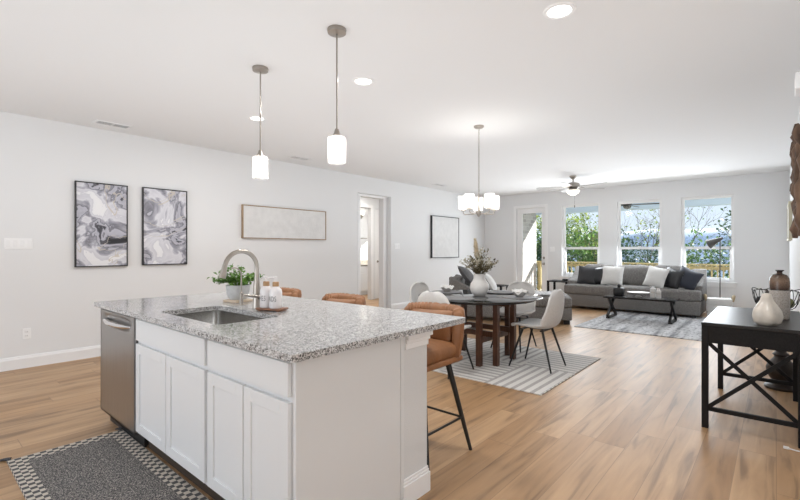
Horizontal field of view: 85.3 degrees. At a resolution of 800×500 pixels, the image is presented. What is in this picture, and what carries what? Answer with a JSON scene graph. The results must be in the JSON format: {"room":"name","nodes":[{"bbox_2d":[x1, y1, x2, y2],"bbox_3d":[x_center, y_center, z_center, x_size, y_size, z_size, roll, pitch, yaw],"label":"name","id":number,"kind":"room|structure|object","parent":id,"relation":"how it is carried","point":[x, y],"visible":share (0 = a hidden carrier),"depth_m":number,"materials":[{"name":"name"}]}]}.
{"room":"open-plan kitchen","nodes":[
{"label":"open-plan kitchen","id":0,"kind":"room"},
{"bbox_2d":[0,111,484,358],"bbox_3d":[-1.967,-0.090,7.228,0.100,2.743,13.150,0,0,41],"label":"wall","id":1,"kind":"structure","parent":0,"point":[42,290],"depth_m":5.83,"materials":[{"name":"white paint"}]},
{"bbox_2d":[4,238,32,248],"bbox_3d":[-4.107,-0.071,4.674,0.011,0.110,0.228,0,0,41],"label":"light switch","id":2,"kind":"object","parent":1,"relation":"attached to","point":[9,243],"visible":1,"depth_m":4.67,"materials":[{"name":"white plastic"}]},
{"bbox_2d":[22,328,30,338],"bbox_3d":[-4.064,0.911,4.725,0.010,0.116,0.074,0,0,41],"label":"wall outlet","id":3,"kind":"object","parent":1,"relation":"attached to","point":[26,333],"visible":1,"depth_m":4.72,"materials":[{"name":"white plastic"}]},
{"bbox_2d":[0,345,100,371],"bbox_3d":[-3.459,1.214,5.418,0.015,0.135,8.060,0,0,41],"label":"baseboard","id":4,"kind":"structure","parent":1,"relation":"attached to","point":[26,361],"depth_m":4.86,"materials":[{"name":"white paint"}]},
{"bbox_2d":[74,181,127,266],"bbox_3d":[-3.597,-0.301,5.240,0.039,1.005,0.540,0,0,41],"label":"framed print","id":5,"kind":"object","parent":1,"relation":"attached to","point":[100,209],"visible":1,"depth_m":5.22,"materials":[{"name":"black"}]},
{"bbox_2d":[142,187,186,264],"bbox_3d":[-3.127,-0.306,5.782,0.039,1.005,0.555,0,0,41],"label":"framed print","id":6,"kind":"object","parent":1,"relation":"attached to","point":[164,211],"visible":1,"depth_m":5.76,"materials":[{"name":"black"}]},
{"bbox_2d":[241,204,325,239],"bbox_3d":[-1.876,-0.436,7.222,0.044,0.515,1.620,0,0,41],"label":"canvas art","id":7,"kind":"object","parent":1,"relation":"attached to","point":[257,222],"visible":1,"depth_m":7.12,"materials":[{"name":"white fabric"}]},
{"bbox_2d":[391,301,410,308],"bbox_3d":[1.098,1.214,10.679,0.015,0.135,3.920,0,0,41],"label":"baseboard","id":8,"kind":"structure","parent":1,"relation":"attached to","point":[402,305],"depth_m":9.39,"materials":[{"name":"white paint"}]},
{"bbox_2d":[430,215,458,257],"bbox_3d":[1.115,-0.314,10.671,0.049,1.010,1.150,0,0,41],"label":"canvas art","id":9,"kind":"object","parent":1,"relation":"attached to","point":[444,231],"visible":1,"depth_m":10.62,"materials":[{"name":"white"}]},
{"bbox_2d":[361,208,367,259],"bbox_3d":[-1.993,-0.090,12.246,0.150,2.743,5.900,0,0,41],"label":"window","id":10,"kind":"structure","parent":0,"point":[364,221],"depth_m":13.19,"materials":[{"name":"white glass"}]},
{"bbox_2d":[361,197,378,299],"bbox_3d":[-0.811,-0.090,11.221,0.120,2.743,5.900,0,0,41],"label":"wall","id":11,"kind":"structure","parent":0,"point":[367,201],"depth_m":11.25,"materials":[{"name":"white paint"}]},
{"bbox_2d":[361,204,372,299],"bbox_3d":[-0.997,0.064,10.900,0.018,2.435,0.920,0,0,41],"label":"trim","id":12,"kind":"structure","parent":11,"relation":"attached to","point":[362,205],"depth_m":11.19,"materials":[{"name":"white paint"}]},
{"bbox_2d":[375,209,378,298],"bbox_3d":[-0.414,0.101,11.618,0.099,2.350,0.760,0,0,41],"label":"door","id":13,"kind":"structure","parent":11,"relation":"in","point":[376,210],"depth_m":11.40,"materials":[{"name":"white paint"}]},
{"bbox_2d":[358,193,387,307],"bbox_3d":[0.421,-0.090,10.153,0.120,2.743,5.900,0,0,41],"label":"door frame","id":14,"kind":"structure","parent":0,"point":[380,200],"depth_m":9.21,"materials":[{"name":"white paint"}]},
{"bbox_2d":[0,0,799,197],"bbox_3d":[0.175,-1.522,5.471,12.300,0.120,13.300,0,0,41],"label":"ceiling","id":15,"kind":"structure","parent":0,"point":[613,92],"depth_m":3.70,"materials":[{"name":"white paint"}]},
{"bbox_2d":[93,120,132,128],"bbox_3d":[-3.339,-1.458,5.049,0.160,0.008,0.360,0,0,41],"label":"ceiling vent","id":16,"kind":"object","parent":15,"relation":"in","point":[101,122],"visible":1,"depth_m":5.04,"materials":[{"name":"white"}]},
{"bbox_2d":[248,115,265,120],"bbox_3d":[-1.585,-1.458,4.814,0.194,0.008,0.194,0,0,41],"label":"recessed light","id":17,"kind":"object","parent":15,"relation":"in","point":[254,118],"visible":0.95,"depth_m":4.81,"materials":[{"name":"white plastic"}]},
{"bbox_2d":[252,65,268,178],"bbox_3d":[-1.122,-1.020,3.486,0.128,0.885,0.128,0,0,41],"label":"pendant light","id":18,"kind":"object","parent":15,"relation":"hanging from","point":[259,158],"visible":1,"depth_m":3.46,"materials":[{"name":"glass"}]},
{"bbox_2d":[327,25,345,164],"bbox_3d":[-0.419,-1.020,2.877,0.128,0.885,0.128,0,0,41],"label":"pendant light","id":19,"kind":"object","parent":15,"relation":"hanging from","point":[337,31],"visible":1,"depth_m":2.85,"materials":[{"name":"glass"}]},
{"bbox_2d":[352,77,373,85],"bbox_3d":[-0.319,-1.458,3.756,0.194,0.008,0.194,0,0,41],"label":"recessed light","id":20,"kind":"object","parent":15,"relation":"in","point":[362,81],"visible":1,"depth_m":3.75,"materials":[{"name":"white plastic"}]},
{"bbox_2d":[355,79,370,84],"bbox_3d":[-0.319,-1.460,3.756,0.138,0.004,0.138,0,0,41],"label":"diffuser","id":21,"kind":"object","parent":20,"relation":"attached to","point":[357,81],"depth_m":3.76,"materials":[{"name":"white"}]},
{"bbox_2d":[458,125,498,216],"bbox_3d":[0.918,-0.924,5.112,0.481,1.075,0.469,0,0,41],"label":"chandelier","id":22,"kind":"object","parent":15,"relation":"hanging from","point":[468,201],"visible":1,"depth_m":5.10,"materials":[{"name":"glass"}]},
{"bbox_2d":[543,2,575,19],"bbox_3d":[0.973,-1.458,2.650,0.194,0.008,0.194,0,0,41],"label":"recessed light","id":23,"kind":"object","parent":15,"relation":"in","point":[559,10],"visible":1,"depth_m":2.64,"materials":[{"name":"white plastic"}]},
{"bbox_2d":[547,5,570,16],"bbox_3d":[0.973,-1.460,2.650,0.138,0.004,0.138,0,0,41],"label":"diffuser","id":24,"kind":"object","parent":23,"relation":"attached to","point":[555,10],"depth_m":2.65,"materials":[{"name":"white"}]},
{"bbox_2d":[536,175,606,207],"bbox_3d":[3.387,-1.147,8.532,1.337,0.630,1.292,0,0,41],"label":"ceiling fan","id":25,"kind":"object","parent":15,"relation":"hanging from","point":[572,187],"visible":1,"depth_m":8.51,"materials":[{"name":"silver metal"}]},
{"bbox_2d":[0,294,799,499],"bbox_3d":[0.175,1.341,5.471,12.300,0.120,13.300,0,0,41],"label":"floor","id":26,"kind":"structure","parent":0,"point":[627,425],"depth_m":3.15,"materials":[{"name":"brown wood"}]},
{"bbox_2d":[0,427,208,499],"bbox_3d":[-1.502,1.273,2.267,1.902,0.017,0.700,0,0,41],"label":"runner rug","id":27,"kind":"object","parent":26,"relation":"on","point":[112,465],"visible":0.9,"depth_m":2.47,"materials":[{"name":"fabric"}]},
{"bbox_2d":[101,308,148,446],"bbox_3d":[-1.773,0.854,3.203,0.700,0.855,0.640,0,0,41],"label":"dishwasher","id":28,"kind":"object","parent":26,"relation":"on","point":[118,331],"visible":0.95,"depth_m":2.95,"materials":[{"name":"silver"}]},
{"bbox_2d":[136,319,221,499],"bbox_3d":[-1.113,0.849,2.671,0.970,0.865,0.620,0,0,41],"label":"base cabinet","id":29,"kind":"object","parent":26,"relation":"on","point":[172,369],"visible":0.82,"depth_m":2.38,"materials":[{"name":"white paint"}]},
{"bbox_2d":[280,287,301,297],"bbox_3d":[-1.220,0.825,4.013,0.570,0.918,0.557,0,0,41],"label":"counter stool","id":30,"kind":"object","parent":26,"relation":"on","point":[293,292],"visible":0.12,"depth_m":4.05,"materials":[{"name":"brown leather"}]},
{"bbox_2d":[207,338,399,499],"bbox_3d":[-0.472,0.849,2.124,0.710,0.865,0.632,0,0,41],"label":"base cabinet","id":31,"kind":"object","parent":26,"relation":"on","point":[327,427],"visible":0.85,"depth_m":1.87,"materials":[{"name":"white paint"}]},
{"bbox_2d":[94,292,464,362],"bbox_3d":[-0.947,0.401,2.855,2.490,0.030,1.185,0,0,41],"label":"countertop","id":32,"kind":"structure","parent":31,"relation":"on","point":[310,328],"depth_m":2.31,"materials":[{"name":"stone"}]},
{"bbox_2d":[175,310,264,323],"bbox_3d":[-1.101,0.516,2.624,0.800,0.199,0.425,0,0,41],"label":"sink","id":33,"kind":"object","parent":32,"relation":"in","point":[214,316],"visible":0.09,"depth_m":2.92,"materials":[{"name":"silver metal"}]},
{"bbox_2d":[231,267,243,304],"bbox_3d":[-1.129,0.252,3.024,0.049,0.267,0.095,0,0,41],"label":"tap","id":34,"kind":"object","parent":32,"relation":"on","point":[241,294],"visible":0.99,"depth_m":3.04,"materials":[{"name":"silver metal"}]},
{"bbox_2d":[223,298,252,302],"bbox_3d":[-1.211,0.377,3.245,0.150,0.018,0.150,0,0,31],"label":"coaster","id":35,"kind":"object","parent":32,"relation":"on","point":[246,299],"visible":0.76,"depth_m":3.20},
{"bbox_2d":[206,264,263,299],"bbox_3d":[-1.201,0.229,3.235,0.405,0.278,0.391,0,0,-8],"label":"potted herb","id":36,"kind":"object","parent":35,"relation":"on","point":[233,289],"visible":0.8,"depth_m":3.18,"materials":[{"name":"plant"}]},
{"bbox_2d":[226,284,249,299],"bbox_3d":[-1.211,0.314,3.245,0.172,0.108,0.172,0,0,41],"label":"pot","id":37,"kind":"object","parent":36,"relation":"attached to","point":[233,291],"depth_m":3.18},
{"bbox_2d":[218,249,260,308],"bbox_3d":[-1.017,0.190,2.791,0.090,0.392,0.294,0,0,41],"label":"faucet","id":38,"kind":"object","parent":32,"relation":"on","point":[257,286],"visible":0.88,"depth_m":2.85,"materials":[{"name":"silver metal"}]},
{"bbox_2d":[255,307,288,311],"bbox_3d":[-0.815,0.376,2.763,0.184,0.020,0.100,0,0,21],"label":"wooden tray","id":39,"kind":"object","parent":32,"relation":"on","point":[258,308],"visible":0.8,"depth_m":2.72,"materials":[{"name":"brown wood"}]},
{"bbox_2d":[260,276,270,307],"bbox_3d":[-0.859,0.267,2.788,0.080,0.198,0.080,0,0,-17],"label":"soap dispenser","id":40,"kind":"object","parent":39,"relation":"on","point":[264,291],"visible":0.94,"depth_m":2.75,"materials":[{"name":"white plastic"}]},
{"bbox_2d":[260,286,270,307],"bbox_3d":[-0.859,0.295,2.788,0.080,0.142,0.080,0,0,41],"label":"bottle","id":41,"kind":"object","parent":40,"relation":"attached to","point":[264,291],"depth_m":2.75,"materials":[{"name":"white plastic"}]},
{"bbox_2d":[268,277,281,308],"bbox_3d":[-0.788,0.267,2.744,0.080,0.198,0.084,0,0,41],"label":"soap dispenser","id":42,"kind":"object","parent":39,"relation":"on","point":[275,293],"visible":1,"depth_m":2.72,"materials":[{"name":"white plastic"}]},
{"bbox_2d":[269,286,281,308],"bbox_3d":[-0.786,0.295,2.745,0.080,0.142,0.080,0,0,41],"label":"bottle","id":43,"kind":"object","parent":42,"relation":"on","point":[275,293],"depth_m":2.71,"materials":[{"name":"white plastic"}]},
{"bbox_2d":[322,293,365,304],"bbox_3d":[-0.578,0.825,3.457,0.570,0.918,0.557,0,0,41],"label":"counter stool","id":44,"kind":"object","parent":26,"relation":"on","point":[335,297],"visible":0.23,"depth_m":3.58,"materials":[{"name":"beige leather"}]},
{"bbox_2d":[361,260,367,294],"bbox_3d":[-1.109,0.791,12.670,0.610,0.980,1.940,0,0,41],"label":"bathroom vanity","id":45,"kind":"object","parent":26,"relation":"on","point":[364,263],"visible":0.02,"depth_m":12.37,"materials":[{"name":"white paint"}]},
{"bbox_2d":[400,331,432,499],"bbox_3d":[-0.817,0.849,3.013,2.419,0.865,0.244,0,0,41],"label":"island post","id":46,"kind":"object","parent":26,"relation":"on","point":[414,470],"visible":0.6,"depth_m":2.22,"materials":[{"name":"white"}]},
{"bbox_2d":[404,302,471,470],"bbox_3d":[0.120,0.825,2.819,0.570,0.918,0.557,0,0,41],"label":"counter stool","id":47,"kind":"object","parent":26,"relation":"on","point":[444,347],"visible":0.47,"depth_m":2.77,"materials":[{"name":"beige leather"}]},
{"bbox_2d":[427,338,455,365],"bbox_3d":[0.083,0.642,2.779,0.449,0.131,0.447,0,0,41],"label":"seat cushion","id":48,"kind":"object","parent":47,"relation":"on","point":[440,351],"depth_m":2.67,"materials":[{"name":"leather"}]},
{"bbox_2d":[449,274,571,324],"bbox_3d":[2.045,0.888,8.143,2.119,0.785,0.958,0,0,16],"label":"chaise lounge","id":49,"kind":"object","parent":26,"relation":"on","point":[459,283],"visible":0.24,"depth_m":7.71,"materials":[{"name":"grey"}]},
{"bbox_2d":[458,266,473,283],"bbox_3d":[1.277,0.482,8.216,0.302,0.387,0.480,0,0,23],"label":"throw pillow","id":50,"kind":"object","parent":49,"relation":"on","point":[466,274],"visible":0.73,"depth_m":8.06,"materials":[{"name":"grey fabric"}]},
{"bbox_2d":[485,273,496,289],"bbox_3d":[1.727,0.621,8.340,0.266,0.358,0.430,0,0,16],"label":"throw pillow","id":51,"kind":"object","parent":49,"relation":"on","point":[492,285],"visible":0.6,"depth_m":8.17,"materials":[{"name":"white fabric"}]},
{"bbox_2d":[535,293,571,307],"bbox_3d":[2.149,0.906,8.114,1.903,0.208,0.958,0,0,16],"label":"seat cushion","id":52,"kind":"object","parent":49,"relation":"on","point":[542,303],"depth_m":7.52,"materials":[{"name":"fabric"}]},
{"bbox_2d":[432,338,600,395],"bbox_3d":[0.954,1.277,5.194,2.240,0.008,1.710,0,0,41],"label":"dining rug","id":53,"kind":"object","parent":26,"relation":"on","point":[532,375],"visible":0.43,"depth_m":4.66,"materials":[{"name":"carpet"}]},
{"bbox_2d":[409,281,429,302],"bbox_3d":[0.411,0.847,5.638,0.509,0.858,0.474,0,0,41],"label":"dining chair","id":54,"kind":"object","parent":53,"relation":"on","point":[416,288],"visible":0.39,"depth_m":5.76,"materials":[{"name":"white fabric"}]},
{"bbox_2d":[417,291,473,378],"bbox_3d":[0.469,0.847,4.581,0.474,0.858,0.509,0,0,41],"label":"dining chair","id":55,"kind":"object","parent":53,"relation":"on","point":[426,296],"visible":0.3,"depth_m":4.40,"materials":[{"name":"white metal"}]},
{"bbox_2d":[418,290,542,366],"bbox_3d":[0.936,0.904,5.143,1.440,0.738,1.440,0,0,41],"label":"dining table","id":56,"kind":"object","parent":53,"relation":"on","point":[495,300],"visible":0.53,"depth_m":4.77,"materials":[{"name":"black wood"}]},
{"bbox_2d":[446,296,473,299],"bbox_3d":[0.628,0.531,4.788,0.380,0.007,0.380,0,0,41],"label":"placemat","id":57,"kind":"object","parent":56,"relation":"on","point":[448,297],"visible":0.79,"depth_m":4.72,"materials":[{"name":"fabric"}]},
{"bbox_2d":[470,273,488,295],"bbox_3d":[0.933,0.406,5.093,0.226,0.257,0.226,0,0,41],"label":"vase","id":58,"kind":"object","parent":56,"relation":"on","point":[479,286],"visible":0.97,"depth_m":5.02,"materials":[{"name":"white ceramic"}]},
{"bbox_2d":[459,238,498,273],"bbox_3d":[0.947,0.100,5.080,0.463,0.492,0.482,0,0,41],"label":"bouquet","id":59,"kind":"object","parent":58,"relation":"in","point":[478,263],"visible":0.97,"depth_m":5.05,"materials":[{"name":"green plant"}]},
{"bbox_2d":[488,290,512,293],"bbox_3d":[1.273,0.531,5.486,0.380,0.007,0.380,0,0,41],"label":"placemat","id":60,"kind":"object","parent":56,"relation":"on","point":[492,291],"visible":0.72,"depth_m":5.39,"materials":[{"name":"fabric"}]},
{"bbox_2d":[502,295,536,298],"bbox_3d":[1.350,0.531,4.903,0.380,0.007,0.380,0,0,41],"label":"placemat","id":61,"kind":"object","parent":56,"relation":"on","point":[505,296],"visible":0.88,"depth_m":4.82,"materials":[{"name":"fabric"}]},
{"bbox_2d":[490,281,536,352],"bbox_3d":[1.499,0.847,5.701,0.474,0.858,0.509,0,0,41],"label":"dining chair","id":62,"kind":"object","parent":53,"relation":"on","point":[528,308],"visible":0.59,"depth_m":5.76,"materials":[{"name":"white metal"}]},
{"bbox_2d":[508,289,565,373],"bbox_3d":[1.520,0.847,4.769,0.509,0.858,0.474,0,0,41],"label":"dining chair","id":63,"kind":"object","parent":53,"relation":"on","point":[552,316],"visible":1,"depth_m":4.58,"materials":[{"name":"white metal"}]},
{"bbox_2d":[547,280,567,290],"bbox_3d":[3.794,1.001,10.274,0.480,0.560,0.440,0,0,41],"label":"side table","id":64,"kind":"object","parent":26,"relation":"on","point":[548,281],"visible":0.37,"depth_m":10.26,"materials":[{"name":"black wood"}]},
{"bbox_2d":[564,263,706,317],"bbox_3d":[4.879,0.790,9.160,2.530,0.982,0.964,0,0,41],"label":"sofa","id":65,"kind":"object","parent":26,"relation":"on","point":[691,302],"visible":0.53,"depth_m":8.85,"materials":[{"name":"grey"}]},
{"bbox_2d":[577,266,598,283],"bbox_3d":[4.147,0.561,9.598,0.444,0.429,0.191,0,0,30],"label":"throw pillow","id":66,"kind":"object","parent":65,"relation":"on","point":[586,274],"visible":0.98,"depth_m":9.55,"materials":[{"name":"grey fabric"}]},
{"bbox_2d":[594,267,604,284],"bbox_3d":[4.332,0.566,9.475,0.187,0.409,0.412,0,0,-39],"label":"throw pillow","id":67,"kind":"object","parent":65,"relation":"on","point":[598,272],"visible":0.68,"depth_m":9.41,"materials":[{"name":"black fabric"}]},
{"bbox_2d":[585,263,614,267],"bbox_3d":[4.500,0.549,9.776,0.683,0.501,0.336,0,0,41],"label":"cushion","id":68,"kind":"object","parent":65,"relation":"on","point":[600,265],"depth_m":9.76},
{"bbox_2d":[600,265,623,285],"bbox_3d":[4.520,0.546,9.234,0.455,0.438,0.199,0,0,35],"label":"throw pillow","id":69,"kind":"object","parent":65,"relation":"on","point":[611,275],"visible":0.96,"depth_m":9.17,"materials":[{"name":"white fabric"}]},
{"bbox_2d":[617,264,648,285],"bbox_3d":[5.021,0.550,9.321,0.686,0.498,0.347,0,0,41],"label":"cushion","id":70,"kind":"object","parent":65,"relation":"on","point":[633,274],"depth_m":9.20,"materials":[{"name":"fabric"}]},
{"bbox_2d":[642,265,669,287],"bbox_3d":[5.126,0.546,8.697,0.203,0.482,0.494,0,0,-27],"label":"throw pillow","id":71,"kind":"object","parent":65,"relation":"on","point":[655,277],"visible":0.98,"depth_m":8.63,"materials":[{"name":"white fabric"}]},
{"bbox_2d":[654,265,690,287],"bbox_3d":[5.538,0.560,8.871,0.690,0.487,0.326,0,0,41],"label":"cushion","id":72,"kind":"object","parent":65,"relation":"on","point":[659,266],"depth_m":8.83,"materials":[{"name":"fabric"}]},
{"bbox_2d":[664,266,684,288],"bbox_3d":[5.357,0.561,8.536,0.193,0.475,0.487,0,0,-17],"label":"throw pillow","id":73,"kind":"object","parent":65,"relation":"on","point":[673,279],"visible":0.84,"depth_m":8.44,"materials":[{"name":"black fabric"}]},
{"bbox_2d":[679,266,703,289],"bbox_3d":[5.532,0.561,8.356,0.203,0.516,0.535,0,0,-40],"label":"throw pillow","id":74,"kind":"object","parent":65,"relation":"on","point":[690,279],"visible":0.86,"depth_m":8.27,"materials":[{"name":"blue fabric"}]},
{"bbox_2d":[574,310,705,340],"bbox_3d":[4.594,1.276,7.517,2.200,0.010,2.620,0,0,41],"label":"living room rug","id":75,"kind":"object","parent":26,"relation":"on","point":[645,323],"visible":0.64,"depth_m":7.41,"materials":[{"name":"carpet"}]},
{"bbox_2d":[603,294,679,323],"bbox_3d":[4.414,1.066,7.951,1.150,0.410,0.540,0,0,41],"label":"coffee table","id":76,"kind":"object","parent":75,"relation":"on","point":[672,301],"visible":0.99,"depth_m":7.80,"materials":[{"name":"black paint"}]},
{"bbox_2d":[613,284,624,295],"bbox_3d":[4.172,0.754,8.267,0.170,0.213,0.170,0,0,41],"label":"lidded jar","id":77,"kind":"object","parent":76,"relation":"on","point":[618,290],"visible":1,"depth_m":8.21,"materials":[{"name":"black"}]},
{"bbox_2d":[627,291,649,296],"bbox_3d":[4.421,0.820,8.051,0.380,0.082,0.380,0,0,41],"label":"footed bowl","id":78,"kind":"object","parent":76,"relation":"on","point":[638,293],"visible":0.99,"depth_m":8.02,"materials":[{"name":"white ceramic"}]},
{"bbox_2d":[705,237,722,297],"bbox_3d":[6.126,0.516,8.400,0.349,1.531,0.240,0,0,41],"label":"floor lamp","id":79,"kind":"object","parent":26,"relation":"on","point":[711,243],"visible":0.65,"depth_m":8.37,"materials":[{"name":"grey metal"}]},
{"bbox_2d":[704,294,735,315],"bbox_3d":[5.956,1.055,8.097,0.486,0.452,0.320,0,0,35],"label":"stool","id":80,"kind":"object","parent":26,"relation":"on","point":[712,302],"visible":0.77,"depth_m":8.01,"materials":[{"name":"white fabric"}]},
{"bbox_2d":[701,306,799,448],"bbox_3d":[2.783,0.901,3.411,0.560,0.760,1.200,0,0,41],"label":"console table","id":81,"kind":"object","parent":26,"relation":"on","point":[735,326],"visible":1,"depth_m":3.06,"materials":[{"name":"black wood"}]},
{"bbox_2d":[752,289,783,325],"bbox_3d":[2.560,0.397,3.022,0.169,0.248,0.174,0,0,41],"label":"vase","id":82,"kind":"object","parent":81,"relation":"on","point":[766,312],"visible":1,"depth_m":2.98,"materials":[{"name":"beige ceramic"}]},
{"bbox_2d":[751,287,799,309],"bbox_3d":[3.503,0.468,4.044,0.360,0.221,0.360,0,0,41],"label":"wire bowl","id":83,"kind":"object","parent":81,"relation":"on","point":[754,290],"visible":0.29,"depth_m":4.04,"materials":[{"name":"black metal"}]},
{"bbox_2d":[769,270,789,319],"bbox_3d":[2.870,0.336,3.282,0.122,0.370,0.122,0,0,41],"label":"bottle vase","id":84,"kind":"object","parent":81,"relation":"on","point":[779,283],"visible":0.84,"depth_m":3.23,"materials":[{"name":"ceramic"}]},
{"bbox_2d":[763,350,792,392],"bbox_3d":[3.530,0.931,4.021,0.250,0.700,0.250,0,0,41],"label":"pedestal stand","id":85,"kind":"object","parent":26,"relation":"on","point":[787,368],"visible":0.33,"depth_m":3.96,"materials":[{"name":"ceramic"}]},
{"bbox_2d":[523,213,535,289],"bbox_3d":[3.445,0.006,13.521,0.300,2.950,3.150,0,0,41],"label":"wall","id":86,"kind":"structure","parent":0,"point":[529,220],"depth_m":14.21,"materials":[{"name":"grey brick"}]},
{"bbox_2d":[485,171,788,307],"bbox_3d":[4.859,-0.090,10.113,6.700,2.743,0.150,0,0,41],"label":"wall","id":87,"kind":"structure","parent":0,"point":[761,245],"depth_m":9.15,"materials":[{"name":"white paint"}]},
{"bbox_2d":[514,204,547,290],"bbox_3d":[3.411,0.059,11.306,0.930,2.445,0.132,0,0,41],"label":"door","id":88,"kind":"structure","parent":87,"relation":"in","point":[531,208],"depth_m":11.37,"materials":[{"name":"white paint"}]},
{"bbox_2d":[559,203,599,279],"bbox_3d":[4.379,-0.181,10.499,0.990,1.845,0.175,0,0,41],"label":"window","id":89,"kind":"structure","parent":87,"relation":"in","point":[565,275],"depth_m":10.72,"materials":[{"name":"white paint"}]},
{"bbox_2d":[617,199,661,265],"bbox_3d":[5.331,-0.181,9.674,0.990,1.845,0.175,0,0,41],"label":"window","id":90,"kind":"structure","parent":87,"relation":"in","point":[619,248],"depth_m":9.74,"materials":[{"name":"white paint"}]},
{"bbox_2d":[681,194,736,287],"bbox_3d":[6.269,-0.181,8.862,0.990,1.845,0.175,0,0,41],"label":"window","id":91,"kind":"structure","parent":87,"relation":"in","point":[714,282],"depth_m":8.76,"materials":[{"name":"white paint"}]},
{"bbox_2d":[789,110,799,311],"bbox_3d":[4.589,-0.090,4.922,0.120,2.743,8.050,0,0,41],"label":"wall","id":92,"kind":"structure","parent":0,"point":[794,245],"depth_m":5.74,"materials":[{"name":"white paint"}]},
{"bbox_2d":[787,201,791,240],"bbox_3d":[6.212,-0.439,6.923,0.044,0.580,1.200,0,0,41],"label":"framed picture","id":93,"kind":"object","parent":92,"relation":"attached to","point":[789,209],"visible":0.93,"depth_m":6.48,"materials":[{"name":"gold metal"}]},
{"bbox_2d":[789,123,799,237],"bbox_3d":[3.222,-0.556,3.503,0.113,0.910,0.974,0,0,41],"label":"driftwood sculpture","id":94,"kind":"object","parent":92,"relation":"attached to","point":[794,190],"visible":1,"depth_m":3.26,"materials":[{"name":"brown wood"}]},
{"bbox_2d":[794,71,799,96],"bbox_3d":[2.673,-1.104,2.871,0.090,0.110,0.200,0,0,41],"label":"door chime","id":95,"kind":"object","parent":92,"relation":"attached to","point":[797,74],"visible":1,"depth_m":2.82,"materials":[{"name":"white plastic"}]},
{"label":"outside","id":96,"kind":"structure","parent":0,"visible":0},
{"bbox_3d":[42.852,10.088,87.642,130.000,15.301,160.000,0,0,41],"label":"ground","id":97,"kind":"structure","parent":96,"visible":0},
{"bbox_2d":[536,233,572,289],"bbox_3d":[5.824,1.443,17.736,2.309,4.288,2.208,0,0,2],"label":"bush","id":98,"kind":"object","parent":97,"relation":"on","point":[537,237],"visible":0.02,"depth_m":17.53,"materials":[{"name":"green plant"}]},
{"bbox_2d":[536,221,585,279],"bbox_3d":[5.289,0.996,18.676,4.533,4.994,4.144,0,0,41],"label":"leafy tree","id":99,"kind":"object","parent":97,"relation":"on","point":[567,229],"visible":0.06,"depth_m":18.10,"materials":[{"name":"green plant"}]},
{"bbox_2d":[536,213,597,263],"bbox_3d":[7.302,0.363,19.925,4.810,6.251,4.601,0,0,45],"label":"leafy tree","id":100,"kind":"object","parent":97,"relation":"on","point":[583,215],"visible":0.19,"depth_m":19.77,"materials":[{"name":"green plant"}]},
{"bbox_2d":[541,225,597,272],"bbox_3d":[6.974,1.290,16.978,3.312,4.600,2.410,0,0,41],"label":"bush","id":101,"kind":"object","parent":97,"relation":"on","point":[570,252],"visible":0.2,"depth_m":16.75,"materials":[{"name":"green plant"}]},
{"bbox_2d":[566,213,649,272],"bbox_3d":[8.297,0.766,17.965,3.714,5.433,3.700,0,0,41],"label":"leafy tree","id":102,"kind":"object","parent":97,"relation":"on","point":[592,213],"visible":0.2,"depth_m":18.03,"materials":[{"name":"green plant"}]},
{"bbox_2d":[588,228,651,264],"bbox_3d":[8.490,1.363,16.755,2.581,4.448,2.106,0,0,41],"label":"bush","id":103,"kind":"object","parent":97,"relation":"on","point":[624,233],"visible":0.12,"depth_m":16.49,"materials":[{"name":"green plant"}]},
{"bbox_2d":[587,209,688,264],"bbox_3d":[10.345,0.165,18.531,6.516,7.055,3.493,0,0,-43],"label":"bare tree","id":104,"kind":"object","parent":97,"relation":"on","point":[640,223],"visible":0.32,"depth_m":18.44,"materials":[{"name":"green plant"}]},
{"bbox_2d":[632,234,691,269],"bbox_3d":[10.335,1.526,16.995,2.978,4.322,2.093,0,0,41],"label":"bush","id":105,"kind":"object","parent":97,"relation":"on","point":[647,250],"visible":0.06,"depth_m":17.07,"materials":[{"name":"green plant"}]},
{"bbox_2d":[621,207,727,273],"bbox_3d":[11.240,0.468,17.652,4.940,6.456,3.819,0,0,34],"label":"bare tree","id":106,"kind":"object","parent":97,"relation":"on","point":[688,207],"visible":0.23,"depth_m":17.78,"materials":[{"name":"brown plant"}]},
{"bbox_2d":[685,228,730,277],"bbox_3d":[10.150,1.408,14.496,3.268,4.360,2.123,0,0,41],"label":"bush","id":107,"kind":"object","parent":97,"relation":"on","point":[713,252],"visible":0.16,"depth_m":14.36,"materials":[{"name":"green plant"}]},
{"bbox_2d":[686,207,730,277],"bbox_3d":[10.830,0.778,13.173,3.391,5.017,3.576,0,0,-23],"label":"leafy tree","id":108,"kind":"object","parent":97,"relation":"on","point":[728,228],"visible":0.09,"depth_m":14.11,"materials":[{"name":"green plant"}]},
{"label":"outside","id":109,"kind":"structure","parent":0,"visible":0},
{"bbox_2d":[536,228,730,288],"bbox_3d":[129.915,9.965,363.761,560.000,52.633,60.000,0,0,41],"label":"hills","id":110,"kind":"structure","parent":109,"point":[713,232],"depth_m":304.36,"materials":[{"name":"plant"}]},
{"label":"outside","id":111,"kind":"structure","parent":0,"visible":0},
{"bbox_3d":[6.442,1.411,11.024,7.900,0.140,3.300,0,0,41],"label":"floor","id":112,"kind":"structure","parent":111,"visible":0},
{"bbox_2d":[536,261,729,289],"bbox_3d":[7.440,0.856,12.104,7.495,0.970,0.180,0,0,41],"label":"deck railing","id":113,"kind":"object","parent":112,"relation":"on","point":[711,267],"visible":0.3,"depth_m":12.29,"materials":[{"name":"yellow wood"}]},
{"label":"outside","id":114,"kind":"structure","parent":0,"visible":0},
{"bbox_2d":[536,197,730,214],"bbox_3d":[6.458,-1.399,11.043,7.900,0.440,3.350,0,0,41],"label":"ceiling","id":115,"kind":"structure","parent":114,"point":[715,201],"depth_m":12.30,"materials":[{"name":"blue paint"}]},
{"bbox_2d":[621,203,658,208],"bbox_3d":[5.996,-1.269,11.396,1.425,0.400,1.401,0,0,41],"label":"fan","id":116,"kind":"object","parent":115,"relation":"hanging from","point":[625,206],"visible":0.39,"depth_m":11.29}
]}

